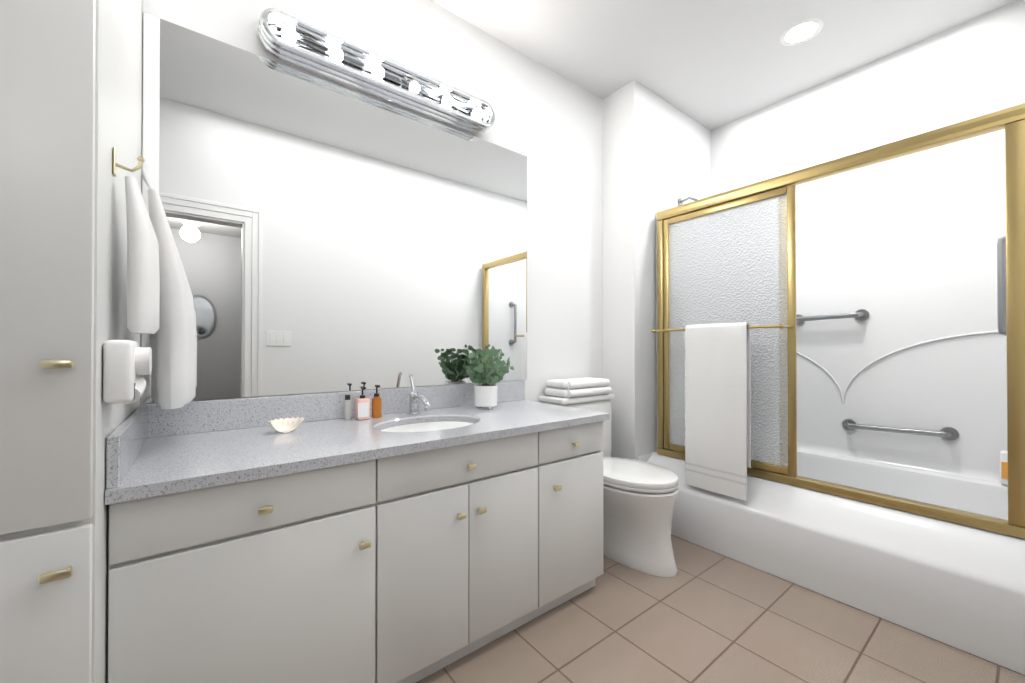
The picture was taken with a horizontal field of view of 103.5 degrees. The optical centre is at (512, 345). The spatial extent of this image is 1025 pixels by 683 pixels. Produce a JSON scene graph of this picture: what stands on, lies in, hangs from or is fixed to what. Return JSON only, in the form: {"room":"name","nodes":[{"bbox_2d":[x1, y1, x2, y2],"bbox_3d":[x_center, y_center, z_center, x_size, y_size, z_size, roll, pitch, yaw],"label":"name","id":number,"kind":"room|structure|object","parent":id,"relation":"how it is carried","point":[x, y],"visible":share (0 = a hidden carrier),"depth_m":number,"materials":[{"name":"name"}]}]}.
{"room":"bathroom","nodes":[
{"label":"bathroom","id":0,"kind":"room"},
{"bbox_2d":[106,404,148,487],"bbox_3d":[-1.005,0.244,1.067,0.020,0.108,0.581,0,0,-38],"label":"backsplash","id":1,"kind":"structure","parent":0,"relation":"attached to","point":[124,444],"depth_m":0.92,"materials":[{"name":"grey stone"}]},
{"bbox_2d":[149,380,524,435],"bbox_3d":[-0.567,0.249,1.785,1.592,0.108,0.022,0,0,-38],"label":"backsplash","id":2,"kind":"structure","parent":0,"relation":"attached to","point":[206,415],"depth_m":1.55,"materials":[{"name":"grey stone"}]},
{"bbox_2d":[140,0,602,404],"bbox_3d":[-0.649,-0.285,1.818,3.076,2.750,0.120,0,0,-38],"label":"wall","id":3,"kind":"structure","parent":0,"point":[548,123],"depth_m":2.33,"materials":[{"name":"paint"}]},
{"bbox_2d":[141,12,526,403],"bbox_3d":[-0.561,-0.444,1.806,1.620,1.272,0.006,0,0,-38],"label":"mirror","id":4,"kind":"object","parent":3,"relation":"attached to","point":[329,236],"visible":0.93,"depth_m":1.64,"materials":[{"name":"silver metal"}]},
{"bbox_2d":[258,8,494,133],"bbox_3d":[-0.519,-1.162,1.785,1.027,0.148,0.097,0,0,-38],"label":"sconce","id":5,"kind":"object","parent":3,"relation":"attached to","point":[281,33],"visible":1,"depth_m":1.70,"materials":[{"name":"silver metal"}]},
{"bbox_2d":[603,80,710,459],"bbox_3d":[1.089,-0.277,2.999,1.120,2.750,0.371,0,0,-38],"label":"wall","id":6,"kind":"structure","parent":0,"point":[656,153],"depth_m":2.61,"materials":[{"name":"paint"}]},
{"bbox_2d":[678,197,697,205],"bbox_3d":[1.241,-0.953,2.748,0.076,0.162,0.216,0,0,-38],"label":"shower head","id":7,"kind":"object","parent":6,"relation":"attached to","point":[680,201],"visible":0.42,"depth_m":2.80},
{"bbox_2d":[651,103,1024,538],"bbox_3d":[1.343,-0.085,1.983,0.195,1.548,1.472,0,0,-38],"label":"shower door frame","id":8,"kind":"object","parent":6,"relation":"attached to","point":[727,257],"visible":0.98,"depth_m":2.08,"materials":[{"name":"gold metal"}]},
{"bbox_2d":[685,322,750,500],"bbox_3d":[1.092,0.332,2.165,0.057,0.897,0.320,0,0,-38],"label":"towel","id":9,"kind":"object","parent":8,"relation":"hanging from","point":[717,409],"visible":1,"depth_m":2.13,"materials":[{"name":"fabric"}]},
{"bbox_2d":[416,535,1024,682],"bbox_3d":[0.986,1.111,0.279,4.696,0.060,4.600,0,0,-38],"label":"floor","id":10,"kind":"structure","parent":0,"point":[704,615],"depth_m":1.48,"materials":[{"name":"tile"}]},
{"bbox_2d":[0,0,141,682],"bbox_3d":[-1.232,-0.290,0.824,0.635,2.748,0.738,0,0,-38],"label":"tall cabinet","id":11,"kind":"object","parent":10,"relation":"on","point":[70,94],"visible":1,"depth_m":0.72,"materials":[{"name":"white wood"}]},
{"bbox_2d":[103,340,151,403],"bbox_3d":[-0.817,0.056,0.862,0.068,0.133,0.115,0,0,-38],"label":"hair dryer","id":12,"kind":"object","parent":11,"relation":"attached to","point":[126,363],"visible":1,"depth_m":0.81,"materials":[{"name":"white plastic"}]},
{"bbox_2d":[113,147,144,176],"bbox_3d":[-0.862,-0.406,0.909,0.052,0.060,0.024,0,0,-38],"label":"hook","id":13,"kind":"object","parent":11,"relation":"attached to","point":[141,160],"visible":1,"depth_m":0.90,"materials":[{"name":"gold metal"}]},
{"bbox_2d":[125,170,195,408],"bbox_3d":[-0.954,-0.113,1.114,0.125,0.574,0.530,0,0,-38],"label":"towel","id":14,"kind":"object","parent":13,"relation":"hanging from","point":[160,307],"visible":1,"depth_m":1.02,"materials":[{"name":"white fabric"}]},
{"bbox_2d":[105,416,609,682],"bbox_3d":[-0.389,0.709,1.545,1.584,0.760,0.616,0,0,-38],"label":"bathroom vanity","id":15,"kind":"object","parent":10,"relation":"on","point":[324,542],"depth_m":1.15,"materials":[{"name":"painted wood"},{"name":"granite"},{"name":"brass"}]},
{"bbox_2d":[105,400,608,495],"bbox_3d":[-0.387,0.316,1.551,1.592,0.029,0.613,0,0,-38],"label":"countertop","id":16,"kind":"structure","parent":15,"relation":"on","point":[190,457],"depth_m":1.26,"materials":[{"name":"grey stone"}]},
{"bbox_2d":[268,417,303,432],"bbox_3d":[-0.784,0.277,1.396,0.111,0.045,0.064,0,0,-38],"label":"soap dish","id":17,"kind":"object","parent":16,"relation":"on","point":[287,425],"visible":1,"depth_m":1.41,"materials":[{"name":"white ceramic"}]},
{"bbox_2d":[344,394,351,419],"bbox_3d":[-0.670,0.251,1.640,0.030,0.100,0.030,0,0,-38],"label":"bottle","id":18,"kind":"object","parent":16,"relation":"on","point":[347,408],"visible":1,"depth_m":1.63,"materials":[{"name":"white plastic"}]},
{"bbox_2d":[355,386,369,419],"bbox_3d":[-0.612,0.235,1.646,0.048,0.133,0.050,0,0,-38],"label":"bottle","id":19,"kind":"object","parent":16,"relation":"on","point":[362,407],"visible":1,"depth_m":1.63,"materials":[{"name":"pink plastic"}]},
{"bbox_2d":[372,385,381,417],"bbox_3d":[-0.566,0.233,1.685,0.039,0.136,0.046,0,0,-38],"label":"pump bottle","id":20,"kind":"object","parent":16,"relation":"on","point":[376,406],"visible":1,"depth_m":1.67,"materials":[{"name":"orange plastic"}]},
{"bbox_2d":[407,373,429,414],"bbox_3d":[-0.403,0.213,1.737,0.060,0.177,0.183,0,0,-38],"label":"faucet","id":21,"kind":"object","parent":16,"relation":"on","point":[414,398],"visible":1,"depth_m":1.76,"materials":[{"name":"silver metal"}]},
{"bbox_2d":[377,412,480,431],"bbox_3d":[-0.325,0.370,1.577,0.420,0.126,0.312,0,0,-38],"label":"sink","id":22,"kind":"object","parent":16,"relation":"in","point":[418,422],"depth_m":1.68,"materials":[{"name":"white ceramic"}]},
{"bbox_2d":[465,344,513,408],"bbox_3d":[-0.109,0.148,1.951,0.233,0.309,0.253,0,0,-38],"label":"plant","id":23,"kind":"object","parent":16,"relation":"on","point":[479,372],"visible":1,"depth_m":1.91,"materials":[{"name":"green plant"}]},
{"bbox_2d":[539,393,678,576],"bbox_3d":[0.539,0.693,2.186,0.480,0.800,0.725,0,0,-38],"label":"toilet","id":24,"kind":"object","parent":10,"relation":"on","point":[639,499],"visible":0.52,"depth_m":1.97,"materials":[{"name":"white ceramic"}]},
{"bbox_2d":[545,377,611,397],"bbox_3d":[0.395,0.247,2.396,0.390,0.091,0.203,0,0,-38],"label":"folded towels","id":25,"kind":"object","parent":24,"relation":"on","point":[575,387],"visible":1,"depth_m":2.30,"materials":[{"name":"white fabric"}]},
{"bbox_2d":[638,165,1024,674],"bbox_3d":[1.623,0.107,2.197,0.946,1.972,1.543,0,0,-38],"label":"tub","id":26,"kind":"object","parent":10,"relation":"on","point":[912,270],"visible":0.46,"depth_m":2.09,"materials":[{"name":"white plastic"}]},
{"bbox_2d":[796,309,868,324],"bbox_3d":[1.945,-0.172,2.498,0.060,0.079,0.389,0,0,-38],"label":"grab bar","id":27,"kind":"object","parent":26,"relation":"attached to","point":[861,315],"visible":0.92,"depth_m":2.44,"materials":[{"name":"silver metal"}]},
{"bbox_2d":[842,419,958,440],"bbox_3d":[2.132,0.470,2.252,0.060,0.084,0.479,0,0,-38],"label":"grab bar","id":28,"kind":"object","parent":26,"relation":"attached to","point":[949,433],"visible":0.96,"depth_m":2.20,"materials":[{"name":"silver metal"}]},
{"bbox_2d":[1000,450,1007,484],"bbox_3d":[2.363,0.569,1.912,0.046,0.190,0.070,0,0,-38],"label":"shampoo bottle","id":29,"kind":"object","parent":26,"relation":"on","point":[1003,467],"visible":0.42,"depth_m":1.92,"materials":[{"name":"white plastic"}]},
{"bbox_2d":[430,0,1016,130],"bbox_3d":[0.372,-1.702,1.420,4.196,0.080,2.070,0,0,-38],"label":"ceiling","id":30,"kind":"structure","parent":0,"point":[710,65],"depth_m":2.19,"materials":[{"name":"paint"}]},
{"bbox_2d":[780,18,823,45],"bbox_3d":[1.530,-1.654,2.141,0.190,0.005,0.190,0,0,-38],"label":"recessed light","id":31,"kind":"object","parent":30,"relation":"in","point":[800,32],"visible":1,"depth_m":2.14,"materials":[{"name":"white paint"}]},
{"bbox_2d":[711,0,1024,211],"bbox_3d":[2.096,-0.281,2.488,0.150,2.750,1.669,0,0,-38],"label":"wall","id":32,"kind":"structure","parent":0,"point":[971,69],"depth_m":2.29,"materials":[{"name":"paint"}]},
{"bbox_3d":[0.967,-0.292,0.639,3.896,2.750,0.120,0,0,-38],"label":"wall","id":33,"kind":"structure","parent":0,"visible":0},
{"bbox_2d":[997,235,1006,335],"bbox_3d":[2.101,-0.253,1.694,0.069,0.484,0.087,0,0,-38],"label":"rail","id":34,"kind":"object","parent":33,"relation":"attached to","point":[1001,285],"visible":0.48,"depth_m":1.71,"materials":[{"name":"silver metal"}]}
]}

